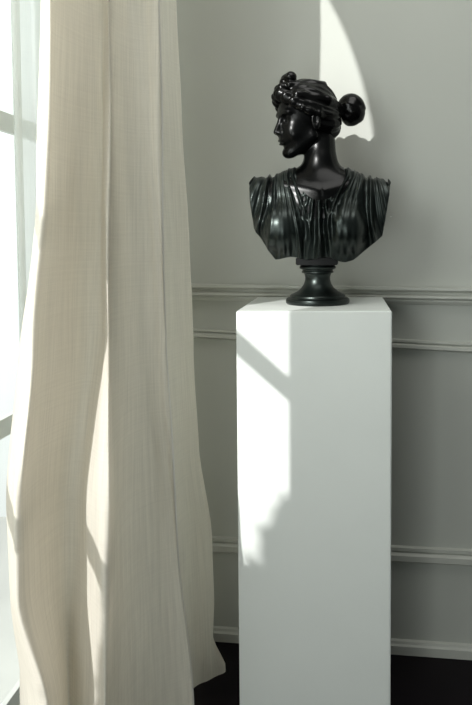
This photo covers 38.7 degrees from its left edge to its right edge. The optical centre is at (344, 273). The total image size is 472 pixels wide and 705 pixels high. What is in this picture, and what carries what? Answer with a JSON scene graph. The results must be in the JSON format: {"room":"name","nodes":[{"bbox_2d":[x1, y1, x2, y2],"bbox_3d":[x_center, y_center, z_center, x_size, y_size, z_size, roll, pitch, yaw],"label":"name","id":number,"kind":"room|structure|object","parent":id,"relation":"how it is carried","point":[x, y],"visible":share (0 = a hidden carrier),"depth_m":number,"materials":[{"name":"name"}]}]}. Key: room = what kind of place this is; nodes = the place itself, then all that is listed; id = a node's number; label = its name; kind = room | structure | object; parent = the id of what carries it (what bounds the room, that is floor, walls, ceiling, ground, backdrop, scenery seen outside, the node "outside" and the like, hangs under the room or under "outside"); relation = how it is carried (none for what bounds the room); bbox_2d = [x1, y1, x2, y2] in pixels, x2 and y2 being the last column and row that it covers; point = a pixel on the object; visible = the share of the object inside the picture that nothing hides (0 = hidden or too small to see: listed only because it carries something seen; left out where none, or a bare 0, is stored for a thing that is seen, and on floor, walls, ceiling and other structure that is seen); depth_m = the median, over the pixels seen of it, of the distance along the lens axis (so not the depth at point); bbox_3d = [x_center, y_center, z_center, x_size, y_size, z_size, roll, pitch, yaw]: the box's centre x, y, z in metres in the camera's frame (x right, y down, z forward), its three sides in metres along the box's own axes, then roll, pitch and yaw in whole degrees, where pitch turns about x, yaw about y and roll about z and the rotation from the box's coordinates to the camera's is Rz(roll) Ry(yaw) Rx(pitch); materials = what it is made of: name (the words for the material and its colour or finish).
{"room":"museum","nodes":[
{"label":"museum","id":0,"kind":"room"},
{"bbox_2d":[0,517,471,704],"bbox_3d":[-1.400,1.161,-1.740,9.200,0.050,8.400,0,3,0],"label":"floor","id":1,"kind":"structure","parent":0,"point":[414,680],"depth_m":1.56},
{"bbox_2d":[6,0,225,704],"bbox_3d":[-0.438,-0.305,1.229,0.279,2.544,0.682,0,3,8],"label":"linen curtain","id":2,"kind":"object","parent":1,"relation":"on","point":[109,531],"visible":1,"depth_m":1.09,"materials":[{"name":"fabric"}]},
{"bbox_2d":[236,297,391,704],"bbox_3d":[-0.060,0.513,1.441,0.302,0.900,0.302,0,3,0],"label":"pedestal","id":3,"kind":"object","parent":1,"relation":"on","point":[314,384],"visible":0.97,"depth_m":1.29,"materials":[{"name":"white paint"}]},
{"bbox_2d":[249,71,390,306],"bbox_3d":[-0.052,-0.180,1.397,0.302,0.488,0.181,0,3,0],"label":"bust sculpture","id":4,"kind":"object","parent":3,"relation":"on","point":[320,212],"visible":1,"depth_m":1.36,"materials":[{"name":"black metal"}]},
{"bbox_2d":[176,0,471,643],"bbox_3d":[1.256,-0.491,1.494,3.926,2.900,0.100,0,3,7],"label":"wall","id":5,"kind":"structure","parent":0,"point":[409,62],"depth_m":1.61,"materials":[{"name":"paint"}]},
{"bbox_2d":[11,0,40,336],"bbox_3d":[-0.610,-0.296,1.406,0.042,2.500,0.440,0,3,0],"label":"sheer curtain","id":6,"kind":"object","parent":5,"relation":"hanging from","point":[25,14],"visible":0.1,"depth_m":1.26,"materials":[{"name":"fabric"}]},
{"bbox_2d":[191,283,471,304],"bbox_3d":[1.268,0.058,1.458,3.886,0.048,0.026,0,3,7],"label":"trim","id":7,"kind":"structure","parent":5,"relation":"attached to","point":[208,292],"depth_m":1.59,"materials":[{"name":"paint"}]},
{"bbox_2d":[193,328,471,351],"bbox_3d":[1.269,0.168,1.471,3.886,0.059,0.013,0,3,7],"label":"trim","id":8,"kind":"structure","parent":5,"relation":"attached to","point":[430,345],"depth_m":1.60,"materials":[{"name":"paint"}]},
{"bbox_2d":[212,536,471,565],"bbox_3d":[1.269,0.707,1.500,3.886,0.045,0.014,0,3,7],"label":"trim","id":9,"kind":"structure","parent":5,"relation":"attached to","point":[222,544],"depth_m":1.62,"materials":[{"name":"paint"}]},
{"bbox_2d":[213,626,471,659],"bbox_3d":[1.269,0.943,1.513,3.886,0.034,0.013,0,3,7],"label":"baseboard","id":10,"kind":"structure","parent":5,"relation":"attached to","point":[408,647],"depth_m":1.63,"materials":[{"name":"paint"}]},
{"bbox_3d":[-0.680,-0.361,-0.924,0.040,2.900,5.194,0,3,0],"label":"wall","id":11,"kind":"structure","parent":0,"visible":0},
{"bbox_2d":[0,110,19,704],"bbox_3d":[-0.690,-0.143,1.282,0.012,2.127,0.624,0,3,0],"label":"window","id":12,"kind":"structure","parent":11,"relation":"in","point":[6,119],"depth_m":1.33,"materials":[{"name":"paint"}]}
]}

